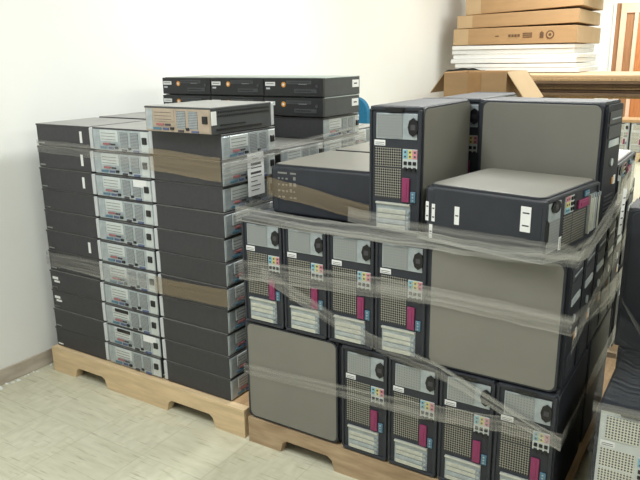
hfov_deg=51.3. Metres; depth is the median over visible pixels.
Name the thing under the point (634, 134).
vent
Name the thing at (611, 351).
wooden pallet
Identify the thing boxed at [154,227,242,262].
desktop computer
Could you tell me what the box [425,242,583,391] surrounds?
computer
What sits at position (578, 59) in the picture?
board
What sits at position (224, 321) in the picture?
desktop computer
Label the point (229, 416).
wooden pallet
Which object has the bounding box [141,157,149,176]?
power socket
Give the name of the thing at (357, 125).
film
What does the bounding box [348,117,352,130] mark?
vent
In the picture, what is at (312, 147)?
vent
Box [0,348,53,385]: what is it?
baseboard
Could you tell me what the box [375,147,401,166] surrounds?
vent
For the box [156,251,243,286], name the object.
desktop computer
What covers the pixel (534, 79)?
flattened cardboard
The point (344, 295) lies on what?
vent
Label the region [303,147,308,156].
vent
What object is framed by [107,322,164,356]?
desktop computer
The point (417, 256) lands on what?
power socket
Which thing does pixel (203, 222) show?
desktop computer
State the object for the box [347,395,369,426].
vent
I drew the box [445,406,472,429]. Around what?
vent
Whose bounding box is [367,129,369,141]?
vent
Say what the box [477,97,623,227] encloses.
computer
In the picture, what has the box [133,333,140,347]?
vent
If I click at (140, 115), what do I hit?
desktop computer
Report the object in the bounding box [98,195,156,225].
desktop computer
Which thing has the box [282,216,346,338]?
computer
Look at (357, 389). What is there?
vent
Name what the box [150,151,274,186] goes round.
desktop computer
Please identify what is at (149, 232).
power socket
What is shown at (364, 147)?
computer
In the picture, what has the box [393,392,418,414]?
vent
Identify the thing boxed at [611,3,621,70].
trim
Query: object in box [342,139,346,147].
vent
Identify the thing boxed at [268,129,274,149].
power socket
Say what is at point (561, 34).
carton
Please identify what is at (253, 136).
vent
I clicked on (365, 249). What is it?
power socket
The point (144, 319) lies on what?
vent
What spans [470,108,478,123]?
power socket
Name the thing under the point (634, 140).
vent
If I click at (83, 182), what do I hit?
desktop computer
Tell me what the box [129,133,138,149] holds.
vent
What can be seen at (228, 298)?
desktop computer
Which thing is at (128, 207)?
vent
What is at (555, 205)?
power socket
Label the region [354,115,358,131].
power socket
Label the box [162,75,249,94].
desktop computer
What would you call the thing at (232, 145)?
desktop computer
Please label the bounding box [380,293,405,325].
vent
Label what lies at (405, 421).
vent
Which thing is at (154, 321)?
power socket
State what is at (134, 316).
vent
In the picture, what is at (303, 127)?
desktop computer
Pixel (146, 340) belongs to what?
vent
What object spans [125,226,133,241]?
vent
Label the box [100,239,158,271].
desktop computer
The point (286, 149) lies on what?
desktop computer
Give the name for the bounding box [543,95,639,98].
flattened cardboard
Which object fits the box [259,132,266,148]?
vent
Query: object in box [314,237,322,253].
power socket
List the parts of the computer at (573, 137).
panel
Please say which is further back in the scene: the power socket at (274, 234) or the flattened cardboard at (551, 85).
the flattened cardboard at (551, 85)
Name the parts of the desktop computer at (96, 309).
lid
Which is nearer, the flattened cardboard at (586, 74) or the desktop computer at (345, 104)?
the desktop computer at (345, 104)
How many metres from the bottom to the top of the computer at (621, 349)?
0.413 m
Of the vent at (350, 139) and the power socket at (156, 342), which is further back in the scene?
the vent at (350, 139)
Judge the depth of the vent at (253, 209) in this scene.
2.71 m
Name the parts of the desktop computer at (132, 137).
slot plate, lid, plate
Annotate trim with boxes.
[606,2,639,116]
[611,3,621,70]
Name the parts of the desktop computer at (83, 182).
lid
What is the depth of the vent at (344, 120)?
3.24 m
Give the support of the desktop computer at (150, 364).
on the wooden pallet at (229, 416)
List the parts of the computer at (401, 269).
port panel, panel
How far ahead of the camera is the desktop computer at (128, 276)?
2.93 m
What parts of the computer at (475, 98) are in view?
port panel, panel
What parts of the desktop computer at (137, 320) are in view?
slot plate, lid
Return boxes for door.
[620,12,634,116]
[629,13,639,116]
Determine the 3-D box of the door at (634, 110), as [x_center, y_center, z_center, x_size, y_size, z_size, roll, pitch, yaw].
[5.759,-2.730,11.269,0.880,2.160,0.110,9,18,31]
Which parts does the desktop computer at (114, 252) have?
slot plate, lid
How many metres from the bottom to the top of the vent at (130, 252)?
0.065 m
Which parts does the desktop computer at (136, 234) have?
slot plate, lid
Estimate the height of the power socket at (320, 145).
0.081 m
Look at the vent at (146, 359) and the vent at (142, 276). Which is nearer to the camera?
the vent at (142, 276)
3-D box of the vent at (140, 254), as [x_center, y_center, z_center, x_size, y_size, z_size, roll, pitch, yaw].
[-0.773,0.078,2.871,0.046,0.065,0.002,9,18,31]
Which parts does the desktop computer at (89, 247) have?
lid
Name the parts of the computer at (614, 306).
panel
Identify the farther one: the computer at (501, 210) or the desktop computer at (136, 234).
the desktop computer at (136, 234)
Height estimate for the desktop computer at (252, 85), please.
0.088 m
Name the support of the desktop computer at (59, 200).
on the desktop computer at (78, 224)
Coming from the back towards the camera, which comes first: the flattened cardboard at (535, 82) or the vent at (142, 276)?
the flattened cardboard at (535, 82)
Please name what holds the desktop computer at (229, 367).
on the desktop computer at (229, 389)
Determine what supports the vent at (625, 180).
attached to the computer at (626, 158)
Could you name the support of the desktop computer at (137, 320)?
on the desktop computer at (137, 340)
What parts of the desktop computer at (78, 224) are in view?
lid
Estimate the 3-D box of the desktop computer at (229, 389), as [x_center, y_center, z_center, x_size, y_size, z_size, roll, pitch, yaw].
[-0.439,0.560,2.998,0.394,0.098,0.340,9,18,31]
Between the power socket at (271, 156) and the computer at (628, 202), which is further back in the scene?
the computer at (628, 202)
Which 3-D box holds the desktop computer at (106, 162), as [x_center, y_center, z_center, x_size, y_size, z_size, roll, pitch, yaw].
[-0.733,-0.361,2.956,0.340,0.098,0.394,9,18,31]
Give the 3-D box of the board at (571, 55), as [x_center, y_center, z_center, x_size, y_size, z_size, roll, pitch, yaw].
[2.178,-1.949,7.066,1.249,0.038,0.932,9,18,31]
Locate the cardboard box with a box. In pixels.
[431,70,542,97]
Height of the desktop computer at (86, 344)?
0.098 m
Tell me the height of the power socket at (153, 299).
0.081 m
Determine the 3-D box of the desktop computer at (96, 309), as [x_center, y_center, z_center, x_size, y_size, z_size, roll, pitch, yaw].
[-1.067,0.271,3.329,0.394,0.098,0.340,9,18,31]
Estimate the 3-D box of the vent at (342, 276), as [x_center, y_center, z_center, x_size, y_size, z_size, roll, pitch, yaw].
[0.084,0.125,2.288,0.094,0.060,0.003,9,18,31]
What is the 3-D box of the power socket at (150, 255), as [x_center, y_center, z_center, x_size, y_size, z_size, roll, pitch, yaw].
[-0.723,0.089,2.838,0.042,0.081,0.008,9,18,31]
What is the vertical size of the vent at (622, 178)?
0.094 m
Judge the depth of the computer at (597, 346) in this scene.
2.52 m
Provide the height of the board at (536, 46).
0.038 m
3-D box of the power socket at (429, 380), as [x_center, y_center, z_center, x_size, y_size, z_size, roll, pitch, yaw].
[0.364,0.473,2.197,0.036,0.058,0.008,9,18,31]
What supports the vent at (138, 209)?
attached to the desktop computer at (140, 212)
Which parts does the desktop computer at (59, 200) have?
lid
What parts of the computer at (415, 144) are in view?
port panel, panel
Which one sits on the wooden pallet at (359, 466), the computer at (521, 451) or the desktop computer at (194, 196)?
the computer at (521, 451)
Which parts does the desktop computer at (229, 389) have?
lid, plate, slot plate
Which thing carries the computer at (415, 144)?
on the computer at (351, 261)
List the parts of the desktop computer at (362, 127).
slot plate, plate, lid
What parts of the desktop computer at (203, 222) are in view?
lid, slot plate, plate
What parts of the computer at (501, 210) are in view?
panel, port panel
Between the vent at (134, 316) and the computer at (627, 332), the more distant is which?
the vent at (134, 316)
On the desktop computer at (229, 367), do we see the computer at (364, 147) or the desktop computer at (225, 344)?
the desktop computer at (225, 344)
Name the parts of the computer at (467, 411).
port panel, panel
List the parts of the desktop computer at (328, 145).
lid, slot plate, plate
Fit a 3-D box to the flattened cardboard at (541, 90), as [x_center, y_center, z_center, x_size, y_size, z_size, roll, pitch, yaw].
[2.420,-1.453,6.350,1.705,0.022,1.300,9,18,31]
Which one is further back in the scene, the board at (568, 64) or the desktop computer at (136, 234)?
the board at (568, 64)
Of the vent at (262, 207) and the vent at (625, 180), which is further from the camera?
the vent at (262, 207)
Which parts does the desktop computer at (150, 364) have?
slot plate, lid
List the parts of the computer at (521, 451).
port panel, panel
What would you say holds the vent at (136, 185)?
attached to the desktop computer at (109, 185)
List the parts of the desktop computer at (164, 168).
lid, slot plate, plate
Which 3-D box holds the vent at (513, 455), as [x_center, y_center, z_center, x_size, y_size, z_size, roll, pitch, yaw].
[0.611,0.685,2.100,0.094,0.098,0.003,9,18,31]
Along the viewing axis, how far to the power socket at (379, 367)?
2.29 m
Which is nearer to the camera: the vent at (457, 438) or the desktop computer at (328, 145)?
the vent at (457, 438)
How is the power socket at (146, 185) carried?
attached to the desktop computer at (109, 185)
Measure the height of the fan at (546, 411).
0.058 m
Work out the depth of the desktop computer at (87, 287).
3.15 m
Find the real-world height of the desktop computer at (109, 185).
0.098 m
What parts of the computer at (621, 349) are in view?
panel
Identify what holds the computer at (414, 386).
on the wooden pallet at (359, 466)
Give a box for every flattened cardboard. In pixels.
[529,71,639,77]
[532,78,639,80]
[534,81,639,83]
[536,84,639,86]
[537,86,639,89]
[539,89,639,92]
[541,92,639,96]
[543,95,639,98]
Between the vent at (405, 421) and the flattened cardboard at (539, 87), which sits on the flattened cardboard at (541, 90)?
the flattened cardboard at (539, 87)
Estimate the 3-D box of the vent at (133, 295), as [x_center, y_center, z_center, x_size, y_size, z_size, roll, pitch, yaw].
[-0.825,0.264,2.958,0.044,0.065,0.002,9,18,31]
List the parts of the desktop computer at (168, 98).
lid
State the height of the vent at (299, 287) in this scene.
0.098 m
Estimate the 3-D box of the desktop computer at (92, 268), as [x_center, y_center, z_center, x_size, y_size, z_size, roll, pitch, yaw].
[-1.062,0.078,3.272,0.394,0.098,0.340,9,18,31]
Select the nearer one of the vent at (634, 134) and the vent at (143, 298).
the vent at (143, 298)
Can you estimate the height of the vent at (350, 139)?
0.065 m
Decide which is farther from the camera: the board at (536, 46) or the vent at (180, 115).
the board at (536, 46)
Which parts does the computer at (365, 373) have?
port panel, panel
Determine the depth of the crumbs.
3.26 m
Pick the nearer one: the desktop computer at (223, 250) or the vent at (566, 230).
the vent at (566, 230)
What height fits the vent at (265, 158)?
0.065 m
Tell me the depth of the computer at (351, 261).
2.28 m
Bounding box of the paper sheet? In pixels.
[247,151,264,196]
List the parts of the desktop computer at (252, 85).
lid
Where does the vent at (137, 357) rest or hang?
attached to the desktop computer at (150, 364)
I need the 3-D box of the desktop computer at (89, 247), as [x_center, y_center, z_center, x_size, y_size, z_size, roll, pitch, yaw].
[-1.060,-0.018,3.242,0.394,0.098,0.340,9,18,31]
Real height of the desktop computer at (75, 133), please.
0.098 m
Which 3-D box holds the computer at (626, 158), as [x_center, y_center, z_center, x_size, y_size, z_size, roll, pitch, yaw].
[0.976,-0.251,2.641,0.440,0.188,0.413,9,18,31]
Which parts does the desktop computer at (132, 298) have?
slot plate, lid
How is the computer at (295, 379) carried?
on the wooden pallet at (359, 466)
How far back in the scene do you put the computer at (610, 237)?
2.43 m
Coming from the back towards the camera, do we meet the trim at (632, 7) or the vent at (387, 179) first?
the trim at (632, 7)
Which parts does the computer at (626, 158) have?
panel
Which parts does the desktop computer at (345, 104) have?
lid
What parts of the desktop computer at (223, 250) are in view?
lid, plate, slot plate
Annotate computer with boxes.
[35,117,145,148]
[37,145,95,171]
[39,167,97,194]
[42,188,99,216]
[44,209,100,238]
[46,229,101,259]
[48,249,104,279]
[49,269,105,300]
[52,288,106,320]
[53,307,109,340]
[55,326,109,359]
[92,121,151,154]
[93,150,153,178]
[95,173,154,202]
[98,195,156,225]
[99,112,145,119]
[99,217,157,248]
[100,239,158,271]
[102,261,160,293]
[104,282,162,315]
[105,302,162,336]
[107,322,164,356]
[108,342,164,377]
[144,100,273,134]
[148,126,274,160]
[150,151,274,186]
[151,175,272,212]
[153,198,272,237]
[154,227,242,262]
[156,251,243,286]
[158,273,244,310]
[159,295,246,333]
[160,316,245,356]
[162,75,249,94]
[162,338,246,378]
[163,94,213,103]
[164,359,247,400]
[211,75,302,95]
[211,95,266,101]
[241,207,300,328]
[245,319,342,441]
[264,75,359,96]
[264,94,358,116]
[271,113,358,139]
[272,151,369,223]
[273,138,322,164]
[275,133,358,151]
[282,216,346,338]
[327,222,384,349]
[336,141,369,152]
[342,344,390,460]
[358,123,369,142]
[369,98,470,235]
[375,232,429,362]
[388,355,443,476]
[425,168,600,263]
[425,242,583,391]
[437,367,500,479]
[439,92,516,172]
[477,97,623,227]
[492,349,587,479]
[574,237,596,365]
[579,308,610,442]
[586,223,606,344]
[590,352,639,479]
[597,214,616,326]
[607,207,623,309]
[607,263,622,347]
[612,149,635,214]
[614,198,639,349]
[615,346,639,367]
[618,178,634,265]
[619,122,631,149]
[629,123,639,152]
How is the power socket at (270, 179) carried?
attached to the desktop computer at (194, 196)
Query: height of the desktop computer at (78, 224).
0.098 m
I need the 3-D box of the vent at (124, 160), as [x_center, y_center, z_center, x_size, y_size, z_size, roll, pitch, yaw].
[-0.816,-0.316,2.790,0.044,0.065,0.002,9,18,31]
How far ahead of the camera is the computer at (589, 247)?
2.12 m
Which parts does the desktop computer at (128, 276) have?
slot plate, lid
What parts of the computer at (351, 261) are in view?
port panel, panel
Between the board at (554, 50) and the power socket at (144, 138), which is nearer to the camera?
the power socket at (144, 138)
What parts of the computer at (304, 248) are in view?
port panel, panel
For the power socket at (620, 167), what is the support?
attached to the computer at (626, 158)
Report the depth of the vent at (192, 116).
2.46 m
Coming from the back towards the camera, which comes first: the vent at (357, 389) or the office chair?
the office chair
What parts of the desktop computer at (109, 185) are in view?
slot plate, lid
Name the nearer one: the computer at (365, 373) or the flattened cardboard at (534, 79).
the computer at (365, 373)
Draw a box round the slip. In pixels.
[617,188,626,234]
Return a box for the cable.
[445,68,477,71]
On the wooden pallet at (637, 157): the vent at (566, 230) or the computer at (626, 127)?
the computer at (626, 127)
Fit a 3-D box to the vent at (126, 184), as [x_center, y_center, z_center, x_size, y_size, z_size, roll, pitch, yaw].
[-0.817,-0.219,2.819,0.044,0.065,0.002,9,18,31]
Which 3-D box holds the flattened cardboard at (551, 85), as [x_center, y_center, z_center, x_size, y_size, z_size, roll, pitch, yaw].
[2.420,-1.480,6.264,1.876,0.022,1.300,8,18,31]
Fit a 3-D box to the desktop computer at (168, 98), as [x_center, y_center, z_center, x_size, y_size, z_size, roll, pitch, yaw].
[-0.605,-0.750,3.617,0.334,0.088,0.349,9,18,31]
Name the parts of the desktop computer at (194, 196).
lid, slot plate, plate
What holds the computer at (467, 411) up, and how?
on the wooden pallet at (359, 466)
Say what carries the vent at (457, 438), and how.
attached to the computer at (467, 411)
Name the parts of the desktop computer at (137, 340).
slot plate, lid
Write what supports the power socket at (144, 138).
attached to the desktop computer at (132, 137)
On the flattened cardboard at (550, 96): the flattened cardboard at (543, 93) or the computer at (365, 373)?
the flattened cardboard at (543, 93)
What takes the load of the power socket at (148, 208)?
attached to the desktop computer at (140, 212)
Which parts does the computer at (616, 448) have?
port panel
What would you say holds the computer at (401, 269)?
on the computer at (365, 373)
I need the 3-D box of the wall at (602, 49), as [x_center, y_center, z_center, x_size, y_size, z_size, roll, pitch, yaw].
[7.995,-2.717,9.885,8.340,2.800,0.120,9,18,31]
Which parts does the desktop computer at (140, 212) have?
slot plate, lid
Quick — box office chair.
[356,97,369,123]
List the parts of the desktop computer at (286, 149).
slot plate, lid, plate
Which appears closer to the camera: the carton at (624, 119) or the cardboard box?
the cardboard box
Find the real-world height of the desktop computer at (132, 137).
0.098 m
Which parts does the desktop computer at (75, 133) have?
lid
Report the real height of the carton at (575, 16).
0.128 m
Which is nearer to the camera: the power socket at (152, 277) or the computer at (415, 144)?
the computer at (415, 144)
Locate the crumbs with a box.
[0,364,51,389]
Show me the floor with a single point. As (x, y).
(55, 425)
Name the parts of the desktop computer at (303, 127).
lid, slot plate, plate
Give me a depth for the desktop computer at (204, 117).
2.53 m
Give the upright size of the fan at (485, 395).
0.058 m
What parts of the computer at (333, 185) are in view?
panel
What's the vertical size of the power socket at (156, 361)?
0.081 m
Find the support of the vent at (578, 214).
attached to the computer at (501, 210)
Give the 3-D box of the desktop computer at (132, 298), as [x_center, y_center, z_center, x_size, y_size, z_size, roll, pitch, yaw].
[-0.742,0.218,3.125,0.340,0.098,0.394,9,18,31]
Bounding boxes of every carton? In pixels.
[453,25,600,45]
[457,8,600,28]
[466,0,603,15]
[622,117,639,122]
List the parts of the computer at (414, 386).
port panel, panel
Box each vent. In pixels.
[119,132,127,148]
[120,156,128,172]
[122,180,130,195]
[124,203,132,218]
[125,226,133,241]
[126,248,134,263]
[128,270,136,285]
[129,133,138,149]
[130,157,139,173]
[130,292,137,306]
[131,313,138,327]
[132,181,140,196]
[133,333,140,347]
[134,205,142,220]
[134,354,141,367]
[135,228,143,243]
[136,250,144,265]
[138,272,146,287]
[139,294,147,309]
[140,315,148,330]
[142,336,150,350]
[143,356,150,371]
[176,111,185,128]
[187,111,197,129]
[247,251,267,269]
[248,268,268,295]
[250,133,257,150]
[251,207,258,213]
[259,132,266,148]
[260,181,266,197]
[260,205,266,210]
[264,157,266,172]
[288,258,309,277]
[288,276,310,304]
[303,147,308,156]
[310,145,315,154]
[332,266,355,286]
[333,284,355,314]
[342,118,346,131]
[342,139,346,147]
[347,379,369,400]
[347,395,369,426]
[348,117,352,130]
[348,137,352,145]
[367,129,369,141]
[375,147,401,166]
[375,167,400,198]
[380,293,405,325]
[381,275,406,295]
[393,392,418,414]
[393,409,418,441]
[443,424,471,457]
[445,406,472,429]
[498,440,529,475]
[500,421,531,446]
[561,213,571,247]
[570,207,585,242]
[597,466,632,479]
[598,447,635,474]
[619,177,623,202]
[622,173,627,196]
[631,137,638,143]
[632,132,638,136]
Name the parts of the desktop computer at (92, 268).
lid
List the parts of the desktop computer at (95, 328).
lid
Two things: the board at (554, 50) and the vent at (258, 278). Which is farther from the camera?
the board at (554, 50)
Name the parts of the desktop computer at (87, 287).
lid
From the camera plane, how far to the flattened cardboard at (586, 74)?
5.82 m
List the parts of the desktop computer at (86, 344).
lid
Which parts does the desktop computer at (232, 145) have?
lid, slot plate, plate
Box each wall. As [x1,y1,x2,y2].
[0,0,566,369]
[567,0,639,98]
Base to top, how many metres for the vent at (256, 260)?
0.060 m
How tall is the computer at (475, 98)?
0.413 m
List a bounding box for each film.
[226,125,364,173]
[271,175,633,430]
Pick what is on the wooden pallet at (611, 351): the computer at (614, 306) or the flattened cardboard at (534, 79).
the computer at (614, 306)
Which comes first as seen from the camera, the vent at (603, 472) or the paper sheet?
the vent at (603, 472)
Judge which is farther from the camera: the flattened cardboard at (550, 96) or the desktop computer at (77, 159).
the flattened cardboard at (550, 96)
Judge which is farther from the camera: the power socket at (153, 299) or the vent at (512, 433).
the power socket at (153, 299)
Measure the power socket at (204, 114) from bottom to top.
0.081 m
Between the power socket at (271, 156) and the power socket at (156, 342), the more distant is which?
the power socket at (156, 342)
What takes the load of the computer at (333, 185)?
on the computer at (304, 248)
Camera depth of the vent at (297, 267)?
2.38 m
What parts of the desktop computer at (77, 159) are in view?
lid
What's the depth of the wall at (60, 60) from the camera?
3.65 m
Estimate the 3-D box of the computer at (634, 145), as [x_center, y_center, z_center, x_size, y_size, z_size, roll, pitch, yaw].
[4.630,-1.503,9.672,0.188,0.413,0.440,9,18,31]
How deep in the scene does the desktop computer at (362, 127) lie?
3.66 m
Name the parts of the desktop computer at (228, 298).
lid, plate, slot plate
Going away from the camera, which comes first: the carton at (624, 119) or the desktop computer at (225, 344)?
the desktop computer at (225, 344)
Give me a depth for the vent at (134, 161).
2.76 m
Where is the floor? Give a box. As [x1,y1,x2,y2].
[0,159,639,479]
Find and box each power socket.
[140,132,148,152]
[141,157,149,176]
[143,182,150,200]
[145,205,152,224]
[145,228,153,247]
[146,251,154,269]
[148,273,156,292]
[149,295,157,313]
[150,317,158,335]
[153,339,159,355]
[153,358,160,376]
[200,110,209,132]
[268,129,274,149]
[268,153,274,173]
[269,178,272,197]
[271,231,278,245]
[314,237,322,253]
[318,143,322,152]
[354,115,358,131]
[354,135,358,144]
[361,245,370,260]
[375,363,383,378]
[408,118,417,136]
[413,252,422,269]
[425,376,434,391]
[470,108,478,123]
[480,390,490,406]
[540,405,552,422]
[551,201,561,212]
[619,166,622,175]
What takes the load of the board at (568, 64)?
on the board at (586, 68)
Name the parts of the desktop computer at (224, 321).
lid, plate, slot plate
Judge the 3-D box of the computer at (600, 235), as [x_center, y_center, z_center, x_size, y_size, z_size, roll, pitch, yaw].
[0.773,0.127,2.409,0.440,0.413,0.188,9,18,31]
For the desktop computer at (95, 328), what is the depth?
3.21 m
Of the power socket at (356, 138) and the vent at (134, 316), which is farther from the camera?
the power socket at (356, 138)
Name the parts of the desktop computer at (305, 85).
lid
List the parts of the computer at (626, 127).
panel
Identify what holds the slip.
attached to the film at (347, 235)
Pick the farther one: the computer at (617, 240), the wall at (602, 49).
the wall at (602, 49)
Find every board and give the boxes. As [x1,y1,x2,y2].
[451,57,595,62]
[452,44,594,49]
[452,48,593,54]
[453,53,596,58]
[455,62,595,67]
[457,66,597,71]
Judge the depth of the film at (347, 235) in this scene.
2.08 m
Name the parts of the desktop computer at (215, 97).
lid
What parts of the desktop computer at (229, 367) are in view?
lid, plate, slot plate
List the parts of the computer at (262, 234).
port panel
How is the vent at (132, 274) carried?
attached to the desktop computer at (128, 276)
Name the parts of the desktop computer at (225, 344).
lid, plate, slot plate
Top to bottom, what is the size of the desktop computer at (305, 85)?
0.088 m
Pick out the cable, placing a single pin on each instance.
(458, 69)
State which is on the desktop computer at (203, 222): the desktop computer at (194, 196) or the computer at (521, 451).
the desktop computer at (194, 196)
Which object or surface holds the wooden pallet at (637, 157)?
on the floor
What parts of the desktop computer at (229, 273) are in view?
lid, plate, slot plate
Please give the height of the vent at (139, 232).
0.065 m
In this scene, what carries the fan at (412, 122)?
attached to the computer at (415, 144)
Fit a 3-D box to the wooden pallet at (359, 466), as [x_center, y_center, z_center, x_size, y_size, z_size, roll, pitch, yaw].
[0.570,0.692,2.928,1.205,0.111,1.309,9,18,31]
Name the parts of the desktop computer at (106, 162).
slot plate, lid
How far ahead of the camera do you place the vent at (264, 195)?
2.76 m
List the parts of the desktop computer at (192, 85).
lid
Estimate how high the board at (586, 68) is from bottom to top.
0.042 m
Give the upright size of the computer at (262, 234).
0.413 m
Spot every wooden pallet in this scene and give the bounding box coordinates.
[52,344,249,437]
[248,357,615,479]
[606,344,618,358]
[635,152,639,161]
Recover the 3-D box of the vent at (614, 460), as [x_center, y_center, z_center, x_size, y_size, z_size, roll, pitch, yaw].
[0.857,0.635,1.925,0.094,0.060,0.003,9,18,31]
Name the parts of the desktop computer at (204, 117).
slot plate, plate, lid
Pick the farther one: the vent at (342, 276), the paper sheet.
the paper sheet
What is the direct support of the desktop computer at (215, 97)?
on the desktop computer
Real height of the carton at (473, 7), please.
0.204 m
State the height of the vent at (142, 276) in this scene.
0.065 m
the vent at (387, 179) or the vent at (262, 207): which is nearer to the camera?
the vent at (387, 179)
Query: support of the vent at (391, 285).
attached to the computer at (401, 269)
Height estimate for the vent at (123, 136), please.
0.065 m

